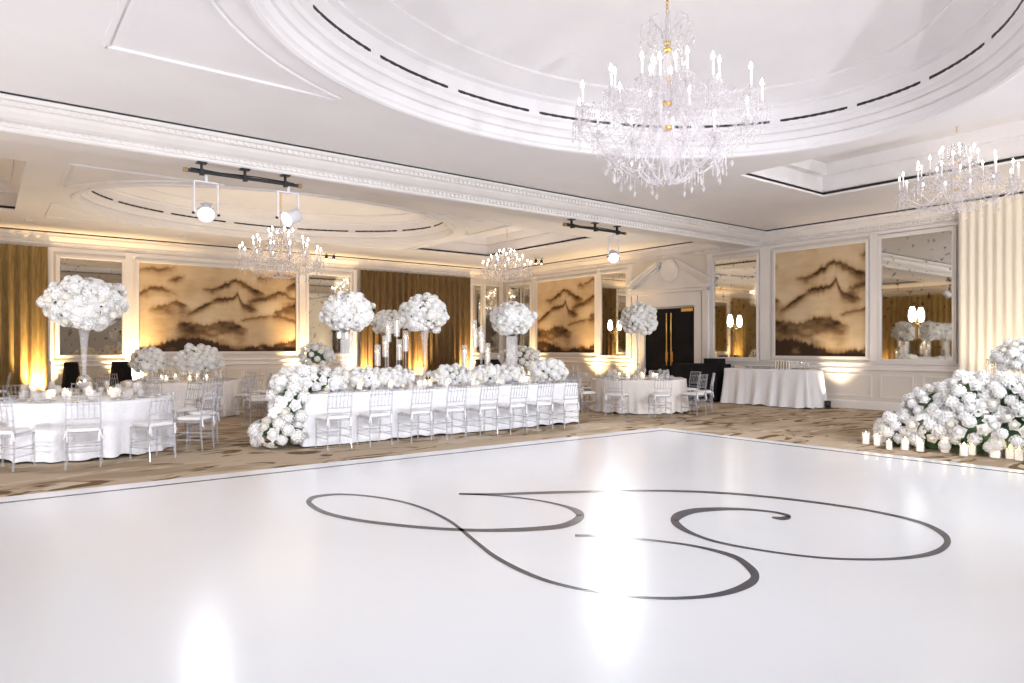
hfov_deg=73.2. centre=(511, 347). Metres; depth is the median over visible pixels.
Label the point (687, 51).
chandelier
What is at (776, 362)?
canister
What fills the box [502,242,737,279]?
trim
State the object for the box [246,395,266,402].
chair
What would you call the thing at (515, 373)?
flower arrangement
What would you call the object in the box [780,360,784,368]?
canister
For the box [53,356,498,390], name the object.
trim
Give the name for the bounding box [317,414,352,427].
chair
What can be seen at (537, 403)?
cushion
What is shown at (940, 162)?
chandelier
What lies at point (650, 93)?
chandelier
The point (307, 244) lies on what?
chandelier
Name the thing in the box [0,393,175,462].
tablecloth
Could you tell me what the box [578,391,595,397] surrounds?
chair
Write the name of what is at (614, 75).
candle
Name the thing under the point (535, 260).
ceiling spotlight
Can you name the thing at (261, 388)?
baseboard
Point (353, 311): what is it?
flower centerpiece
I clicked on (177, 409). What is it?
cushion
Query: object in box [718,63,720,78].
candle
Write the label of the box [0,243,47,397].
curtain
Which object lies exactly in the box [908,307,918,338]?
wall sconce
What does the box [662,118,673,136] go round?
chandelier
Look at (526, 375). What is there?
tablecloth
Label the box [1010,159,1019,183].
chandelier
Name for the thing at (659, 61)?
candle
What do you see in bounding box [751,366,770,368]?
tray
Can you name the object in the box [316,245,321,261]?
chandelier
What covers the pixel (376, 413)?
cushion
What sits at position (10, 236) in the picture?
trim
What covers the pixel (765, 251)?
trim
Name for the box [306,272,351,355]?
wall mirror
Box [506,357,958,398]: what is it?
trim
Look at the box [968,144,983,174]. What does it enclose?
chandelier
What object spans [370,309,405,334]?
flower centerpiece
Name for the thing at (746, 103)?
candle
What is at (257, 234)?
chandelier
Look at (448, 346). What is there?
curtain
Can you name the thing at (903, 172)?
candles
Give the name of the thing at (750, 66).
chandelier
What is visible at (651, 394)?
cushion
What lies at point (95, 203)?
trim
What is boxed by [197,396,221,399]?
cushion
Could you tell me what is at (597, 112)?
chandelier
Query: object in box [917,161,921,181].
candles
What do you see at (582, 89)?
candle
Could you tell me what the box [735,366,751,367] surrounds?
tray
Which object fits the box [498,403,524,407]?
cushion
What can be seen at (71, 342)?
wall mirror
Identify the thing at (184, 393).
tablecloth
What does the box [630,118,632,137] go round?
chandelier
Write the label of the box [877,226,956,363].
wall mirror
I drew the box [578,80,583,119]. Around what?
chandelier
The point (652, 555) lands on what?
floor
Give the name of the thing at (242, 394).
chair
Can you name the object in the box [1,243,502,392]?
wall
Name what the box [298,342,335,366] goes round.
flower arrangement
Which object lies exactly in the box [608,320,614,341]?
wall sconce
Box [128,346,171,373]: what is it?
flower arrangement
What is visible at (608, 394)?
cushion
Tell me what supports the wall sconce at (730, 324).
attached to the wall mirror at (736, 278)
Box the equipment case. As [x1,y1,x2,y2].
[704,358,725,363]
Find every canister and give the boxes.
[774,360,779,368]
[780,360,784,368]
[785,361,790,368]
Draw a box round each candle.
[45,391,51,398]
[65,391,70,398]
[111,389,116,396]
[578,105,579,119]
[581,88,583,103]
[609,71,611,87]
[613,74,615,89]
[619,89,620,103]
[641,59,642,75]
[649,71,651,84]
[651,62,653,75]
[658,60,660,77]
[674,58,676,72]
[686,54,688,70]
[688,92,690,106]
[711,59,713,76]
[713,116,715,129]
[717,79,719,93]
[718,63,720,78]
[746,103,747,117]
[749,69,751,86]
[761,86,762,101]
[863,432,868,443]
[874,435,879,445]
[886,441,891,449]
[902,438,907,449]
[917,440,922,451]
[960,443,967,455]
[968,444,975,454]
[990,450,999,457]
[994,161,996,172]
[1006,446,1013,458]
[1015,448,1022,460]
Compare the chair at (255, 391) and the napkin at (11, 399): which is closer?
the napkin at (11, 399)
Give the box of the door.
[626,259,712,376]
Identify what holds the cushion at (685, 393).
on the chair at (684, 393)
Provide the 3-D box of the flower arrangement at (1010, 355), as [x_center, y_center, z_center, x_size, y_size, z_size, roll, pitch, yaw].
[7.588,0.279,10.156,0.976,0.892,0.924,0,0,22]
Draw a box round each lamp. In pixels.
[192,175,219,222]
[275,187,302,226]
[607,234,619,262]
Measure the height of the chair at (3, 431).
0.918 m
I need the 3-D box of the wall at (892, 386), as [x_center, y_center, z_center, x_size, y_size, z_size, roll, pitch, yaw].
[9.144,-1.200,16.502,0.200,5.400,31.450,0,0,-37]
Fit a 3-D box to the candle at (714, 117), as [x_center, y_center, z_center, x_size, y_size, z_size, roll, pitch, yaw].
[2.465,-2.739,8.408,0.028,0.167,0.028,0,0,24]
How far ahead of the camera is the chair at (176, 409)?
11.38 m
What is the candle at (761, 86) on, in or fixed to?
on the chandelier at (761, 83)
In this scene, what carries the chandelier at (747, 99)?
hanging from the ceiling
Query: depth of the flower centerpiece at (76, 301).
9.80 m
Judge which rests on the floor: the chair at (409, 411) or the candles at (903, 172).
the chair at (409, 411)
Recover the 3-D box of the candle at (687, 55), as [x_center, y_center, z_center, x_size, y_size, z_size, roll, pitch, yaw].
[1.809,-2.952,7.126,0.028,0.167,0.028,0,0,16]
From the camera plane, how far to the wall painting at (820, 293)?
17.78 m
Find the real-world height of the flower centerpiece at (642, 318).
1.830 m
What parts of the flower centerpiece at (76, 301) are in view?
vase globe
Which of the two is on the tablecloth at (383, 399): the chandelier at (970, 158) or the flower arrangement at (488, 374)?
the flower arrangement at (488, 374)
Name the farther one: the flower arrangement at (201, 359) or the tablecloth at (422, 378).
the tablecloth at (422, 378)
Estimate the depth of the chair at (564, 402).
12.94 m
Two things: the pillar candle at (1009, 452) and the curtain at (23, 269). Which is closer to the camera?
the pillar candle at (1009, 452)
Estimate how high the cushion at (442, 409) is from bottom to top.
0.051 m
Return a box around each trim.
[0,0,1023,270]
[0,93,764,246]
[0,227,502,279]
[45,163,512,250]
[48,221,958,361]
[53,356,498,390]
[70,184,455,244]
[102,0,341,100]
[244,0,1023,158]
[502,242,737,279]
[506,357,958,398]
[757,193,1023,246]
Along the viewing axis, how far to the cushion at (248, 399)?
13.54 m
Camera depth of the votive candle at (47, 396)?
9.70 m
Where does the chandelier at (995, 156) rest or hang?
hanging from the ceiling
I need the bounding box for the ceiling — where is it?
[0,0,1023,269]
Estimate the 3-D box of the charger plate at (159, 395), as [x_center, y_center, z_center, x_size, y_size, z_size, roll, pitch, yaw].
[-5.336,0.715,10.133,0.324,0.020,0.324,0,0,-2]
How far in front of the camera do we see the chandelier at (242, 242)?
17.24 m
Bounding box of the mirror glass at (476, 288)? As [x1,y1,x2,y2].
[473,285,480,352]
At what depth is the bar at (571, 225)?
15.48 m
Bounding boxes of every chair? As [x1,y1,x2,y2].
[0,427,31,443]
[63,425,102,442]
[133,420,177,435]
[172,407,199,413]
[176,415,215,426]
[188,410,219,419]
[197,396,223,404]
[236,393,261,395]
[243,398,266,405]
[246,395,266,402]
[249,390,266,392]
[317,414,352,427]
[359,411,392,424]
[399,409,432,421]
[434,407,466,418]
[468,405,498,416]
[498,403,527,414]
[525,401,553,411]
[551,400,579,410]
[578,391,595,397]
[605,393,627,400]
[649,393,671,401]
[682,392,706,400]
[694,390,713,397]
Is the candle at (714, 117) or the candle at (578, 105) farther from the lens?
the candle at (714, 117)
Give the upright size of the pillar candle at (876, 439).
0.189 m
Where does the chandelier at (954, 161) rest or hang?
hanging from the ceiling
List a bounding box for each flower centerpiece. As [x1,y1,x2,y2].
[36,275,128,387]
[318,291,375,331]
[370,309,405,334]
[398,292,449,333]
[489,301,537,335]
[618,302,657,335]
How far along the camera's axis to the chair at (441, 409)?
11.39 m
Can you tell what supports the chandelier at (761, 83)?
hanging from the ceiling
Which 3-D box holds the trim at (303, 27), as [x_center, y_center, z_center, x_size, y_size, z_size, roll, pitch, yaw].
[1.749,-3.397,7.708,9.300,0.445,7.133,0,0,-37]
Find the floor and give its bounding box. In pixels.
[0,390,1023,682]
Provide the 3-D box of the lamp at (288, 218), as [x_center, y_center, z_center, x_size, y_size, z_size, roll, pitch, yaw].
[-3.650,-2.310,11.316,0.258,0.660,0.448,0,0,32]
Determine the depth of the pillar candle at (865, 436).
10.69 m
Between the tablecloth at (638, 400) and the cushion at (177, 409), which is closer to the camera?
the cushion at (177, 409)
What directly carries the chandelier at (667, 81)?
hanging from the ceiling
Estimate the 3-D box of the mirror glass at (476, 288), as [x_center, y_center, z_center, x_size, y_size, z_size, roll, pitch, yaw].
[-1.450,-1.165,27.926,0.460,2.790,0.025,0,0,-38]
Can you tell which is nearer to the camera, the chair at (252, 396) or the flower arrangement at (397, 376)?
the flower arrangement at (397, 376)
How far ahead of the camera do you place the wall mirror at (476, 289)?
27.92 m
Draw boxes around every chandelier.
[239,242,245,258]
[253,234,260,260]
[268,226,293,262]
[302,235,308,262]
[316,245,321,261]
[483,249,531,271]
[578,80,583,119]
[597,112,598,131]
[609,64,620,103]
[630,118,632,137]
[640,52,642,75]
[649,40,676,86]
[649,90,651,109]
[662,100,671,106]
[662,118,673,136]
[685,47,688,78]
[688,85,690,106]
[711,52,720,93]
[713,110,715,129]
[746,96,748,117]
[749,62,752,86]
[760,79,763,101]
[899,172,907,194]
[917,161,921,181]
[936,146,942,180]
[952,142,960,165]
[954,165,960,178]
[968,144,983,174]
[993,150,996,188]
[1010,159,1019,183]
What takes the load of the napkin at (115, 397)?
on the charger plate
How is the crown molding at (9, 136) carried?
attached to the ceiling
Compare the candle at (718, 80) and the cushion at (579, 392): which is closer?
the candle at (718, 80)
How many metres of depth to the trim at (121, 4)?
7.67 m
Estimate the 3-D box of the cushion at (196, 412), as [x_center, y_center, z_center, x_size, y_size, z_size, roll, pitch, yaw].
[-4.914,1.022,10.942,0.390,0.051,0.400,0,0,-31]
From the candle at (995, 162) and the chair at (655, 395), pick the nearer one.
the candle at (995, 162)
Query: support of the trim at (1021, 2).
attached to the ceiling
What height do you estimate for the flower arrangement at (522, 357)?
0.810 m
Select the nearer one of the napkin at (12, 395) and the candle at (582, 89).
the candle at (582, 89)
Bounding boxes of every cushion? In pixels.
[0,427,31,434]
[65,425,102,432]
[133,420,172,426]
[172,407,196,411]
[176,415,211,420]
[188,410,216,414]
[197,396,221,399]
[246,398,266,401]
[249,395,266,397]
[317,414,349,419]
[359,411,389,416]
[399,409,429,413]
[434,407,463,411]
[468,405,495,409]
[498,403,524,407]
[525,401,550,405]
[551,400,576,403]
[578,391,595,393]
[607,393,627,395]
[649,393,670,396]
[682,392,704,394]
[694,390,711,392]
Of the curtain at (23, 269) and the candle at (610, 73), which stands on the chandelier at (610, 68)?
the candle at (610, 73)
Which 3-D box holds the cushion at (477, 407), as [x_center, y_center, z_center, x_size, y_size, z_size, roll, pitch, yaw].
[-0.519,1.022,11.913,0.400,0.051,0.390,0,0,-38]
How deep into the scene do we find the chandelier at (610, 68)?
7.64 m
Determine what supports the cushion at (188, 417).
on the chair at (187, 417)
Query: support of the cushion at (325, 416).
on the chair at (327, 417)
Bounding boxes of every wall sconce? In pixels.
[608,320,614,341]
[727,315,735,340]
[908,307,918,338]
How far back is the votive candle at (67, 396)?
9.66 m
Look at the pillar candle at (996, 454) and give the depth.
9.32 m
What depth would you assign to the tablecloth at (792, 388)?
17.51 m
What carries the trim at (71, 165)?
attached to the ceiling
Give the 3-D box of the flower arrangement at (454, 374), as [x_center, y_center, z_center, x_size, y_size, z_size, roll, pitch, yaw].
[-1.113,0.486,12.765,1.029,0.429,0.631,0,0,-29]
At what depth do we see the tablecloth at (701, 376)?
19.45 m
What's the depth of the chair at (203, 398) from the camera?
14.14 m
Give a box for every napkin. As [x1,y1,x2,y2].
[2,399,24,400]
[8,395,28,396]
[115,397,131,398]
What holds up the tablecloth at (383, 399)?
on the banquet table
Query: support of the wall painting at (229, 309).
attached to the wall at (248, 376)
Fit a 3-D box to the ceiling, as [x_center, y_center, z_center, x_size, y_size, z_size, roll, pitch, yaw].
[0.243,-3.705,9.671,22.240,0.970,31.050,0,0,-37]
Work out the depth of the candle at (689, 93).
8.19 m
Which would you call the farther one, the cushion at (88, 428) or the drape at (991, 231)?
the drape at (991, 231)
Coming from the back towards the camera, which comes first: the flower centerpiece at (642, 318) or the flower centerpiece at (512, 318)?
the flower centerpiece at (642, 318)
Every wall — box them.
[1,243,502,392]
[503,225,958,402]
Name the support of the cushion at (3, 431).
on the chair at (3, 431)
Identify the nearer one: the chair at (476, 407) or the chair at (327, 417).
the chair at (327, 417)
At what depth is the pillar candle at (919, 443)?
9.92 m
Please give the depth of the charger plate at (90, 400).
9.29 m
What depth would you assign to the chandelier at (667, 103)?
7.69 m
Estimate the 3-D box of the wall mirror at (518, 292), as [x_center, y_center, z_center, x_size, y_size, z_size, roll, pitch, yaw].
[0.268,-1.165,27.841,0.078,2.898,1.658,0,0,-37]
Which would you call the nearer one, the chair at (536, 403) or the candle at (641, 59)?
the candle at (641, 59)
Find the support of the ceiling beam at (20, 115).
attached to the crown molding at (9, 136)
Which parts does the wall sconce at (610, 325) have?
lamp shade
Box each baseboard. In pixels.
[243,387,267,393]
[577,384,900,410]
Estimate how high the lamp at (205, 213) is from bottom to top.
0.716 m
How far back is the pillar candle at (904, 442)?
10.06 m
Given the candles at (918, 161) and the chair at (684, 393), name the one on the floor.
the chair at (684, 393)
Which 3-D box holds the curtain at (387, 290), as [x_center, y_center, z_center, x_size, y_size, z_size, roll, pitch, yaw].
[-4.497,-0.655,25.352,2.370,4.290,0.188,0,0,-37]
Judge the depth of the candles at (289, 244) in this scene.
17.53 m
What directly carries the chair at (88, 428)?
on the floor
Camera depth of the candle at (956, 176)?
11.95 m
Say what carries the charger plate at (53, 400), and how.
on the tablecloth at (48, 422)
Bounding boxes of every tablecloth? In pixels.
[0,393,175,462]
[120,378,244,419]
[265,384,356,416]
[270,380,578,446]
[411,375,425,383]
[475,359,501,366]
[525,374,540,380]
[589,376,689,413]
[672,363,730,400]
[720,368,826,408]
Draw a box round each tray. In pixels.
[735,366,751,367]
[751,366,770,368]
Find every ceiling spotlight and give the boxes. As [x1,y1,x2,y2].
[325,252,334,259]
[534,257,542,263]
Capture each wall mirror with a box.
[56,254,124,357]
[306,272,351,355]
[471,283,481,354]
[484,284,499,354]
[506,282,531,354]
[599,269,626,357]
[712,252,759,360]
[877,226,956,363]
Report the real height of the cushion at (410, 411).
0.051 m
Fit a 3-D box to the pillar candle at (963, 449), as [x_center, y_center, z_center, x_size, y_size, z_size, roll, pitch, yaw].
[6.249,1.400,9.539,0.114,0.200,0.114,0,0,-37]
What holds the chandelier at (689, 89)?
hanging from the ceiling
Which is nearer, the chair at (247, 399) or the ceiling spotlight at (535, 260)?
the chair at (247, 399)
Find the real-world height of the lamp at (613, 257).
0.682 m
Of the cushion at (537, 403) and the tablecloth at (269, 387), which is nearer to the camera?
the cushion at (537, 403)
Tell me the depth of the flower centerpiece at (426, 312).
12.27 m
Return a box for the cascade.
[247,363,344,448]
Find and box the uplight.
[823,401,832,408]
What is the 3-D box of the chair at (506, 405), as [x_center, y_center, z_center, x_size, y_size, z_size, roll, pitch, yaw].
[0.011,1.042,12.290,0.423,0.918,0.498,0,0,-38]
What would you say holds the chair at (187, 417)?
on the floor
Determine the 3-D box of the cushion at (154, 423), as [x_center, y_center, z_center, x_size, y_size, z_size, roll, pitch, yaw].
[-4.864,1.022,9.352,0.390,0.051,0.400,0,0,28]
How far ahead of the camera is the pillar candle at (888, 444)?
10.12 m
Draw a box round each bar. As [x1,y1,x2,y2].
[183,161,301,187]
[563,218,626,234]
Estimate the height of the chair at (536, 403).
0.918 m
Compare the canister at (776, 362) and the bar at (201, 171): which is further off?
the canister at (776, 362)
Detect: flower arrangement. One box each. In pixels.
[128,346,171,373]
[170,343,225,374]
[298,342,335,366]
[323,366,349,390]
[345,365,385,388]
[383,364,414,387]
[426,363,476,385]
[472,363,509,384]
[496,364,525,383]
[497,345,540,368]
[528,358,568,382]
[989,337,1023,371]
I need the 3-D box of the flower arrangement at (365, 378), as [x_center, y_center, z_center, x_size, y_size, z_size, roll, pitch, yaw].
[-2.514,0.493,11.706,0.754,0.414,0.727,0,0,10]
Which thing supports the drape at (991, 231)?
hanging from the ceiling beam
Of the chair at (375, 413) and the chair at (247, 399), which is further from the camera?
the chair at (247, 399)
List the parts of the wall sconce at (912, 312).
lamp shade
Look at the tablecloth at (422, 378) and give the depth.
17.65 m
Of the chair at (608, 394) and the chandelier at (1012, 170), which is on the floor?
the chair at (608, 394)
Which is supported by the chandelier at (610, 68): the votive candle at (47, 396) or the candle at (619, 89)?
the candle at (619, 89)
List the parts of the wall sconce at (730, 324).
lamp shade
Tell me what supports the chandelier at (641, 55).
hanging from the ceiling
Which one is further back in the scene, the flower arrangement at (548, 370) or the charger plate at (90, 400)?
the flower arrangement at (548, 370)
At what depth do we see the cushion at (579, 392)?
15.78 m
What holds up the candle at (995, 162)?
on the chandelier at (995, 156)
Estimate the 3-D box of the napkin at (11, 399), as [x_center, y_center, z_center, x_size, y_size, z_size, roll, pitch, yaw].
[-6.705,0.701,9.284,0.100,0.014,0.240,0,0,28]
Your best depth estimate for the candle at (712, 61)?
6.74 m
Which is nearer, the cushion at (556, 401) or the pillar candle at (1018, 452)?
the pillar candle at (1018, 452)
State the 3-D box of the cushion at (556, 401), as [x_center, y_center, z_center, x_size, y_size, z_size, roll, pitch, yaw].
[0.989,1.022,13.068,0.400,0.051,0.390,0,0,-38]
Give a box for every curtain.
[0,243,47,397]
[361,270,417,374]
[418,274,470,382]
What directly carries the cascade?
on the floor
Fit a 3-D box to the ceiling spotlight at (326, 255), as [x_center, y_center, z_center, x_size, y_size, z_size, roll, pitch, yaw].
[-6.136,-3.106,23.274,0.360,0.228,0.100,0,0,-37]
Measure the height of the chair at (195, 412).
0.918 m
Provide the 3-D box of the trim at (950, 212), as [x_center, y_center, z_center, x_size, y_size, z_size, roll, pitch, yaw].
[10.492,-3.020,14.416,0.200,0.400,12.200,0,0,-37]
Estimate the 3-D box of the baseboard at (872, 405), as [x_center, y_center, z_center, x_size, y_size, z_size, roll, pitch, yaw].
[4.792,1.400,21.985,0.030,0.200,17.050,0,0,-37]
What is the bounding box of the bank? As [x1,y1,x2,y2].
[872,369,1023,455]
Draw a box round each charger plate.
[28,400,57,402]
[70,399,96,401]
[136,395,160,397]
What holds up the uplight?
on the floor
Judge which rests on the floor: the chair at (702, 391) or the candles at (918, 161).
the chair at (702, 391)
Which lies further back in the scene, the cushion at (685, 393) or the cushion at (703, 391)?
the cushion at (703, 391)
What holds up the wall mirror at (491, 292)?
attached to the wall at (248, 376)
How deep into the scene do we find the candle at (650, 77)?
7.86 m
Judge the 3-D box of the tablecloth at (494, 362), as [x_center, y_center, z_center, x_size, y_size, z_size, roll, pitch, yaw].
[-0.833,0.970,27.535,1.195,1.020,0.895,0,0,-37]
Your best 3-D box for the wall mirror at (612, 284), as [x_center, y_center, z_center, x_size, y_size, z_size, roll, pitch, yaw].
[3.479,-1.160,23.656,0.078,2.988,1.368,0,0,-37]
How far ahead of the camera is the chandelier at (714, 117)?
8.40 m
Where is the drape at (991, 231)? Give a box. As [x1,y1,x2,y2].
[959,194,1023,384]
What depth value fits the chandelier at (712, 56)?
7.34 m
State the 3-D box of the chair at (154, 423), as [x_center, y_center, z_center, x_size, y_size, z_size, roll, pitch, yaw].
[-4.835,1.042,9.337,0.498,0.918,0.423,0,0,28]
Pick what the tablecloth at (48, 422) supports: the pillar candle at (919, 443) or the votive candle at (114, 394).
the votive candle at (114, 394)
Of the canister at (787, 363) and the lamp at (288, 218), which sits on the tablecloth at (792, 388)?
the canister at (787, 363)
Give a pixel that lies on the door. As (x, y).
(681, 335)
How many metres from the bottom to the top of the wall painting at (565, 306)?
2.876 m
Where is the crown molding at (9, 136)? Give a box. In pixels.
[0,131,752,248]
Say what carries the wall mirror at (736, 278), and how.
attached to the wall at (892, 386)
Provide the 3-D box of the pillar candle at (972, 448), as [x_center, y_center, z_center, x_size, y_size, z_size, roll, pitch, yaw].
[6.419,1.405,9.628,0.108,0.189,0.108,0,0,-37]

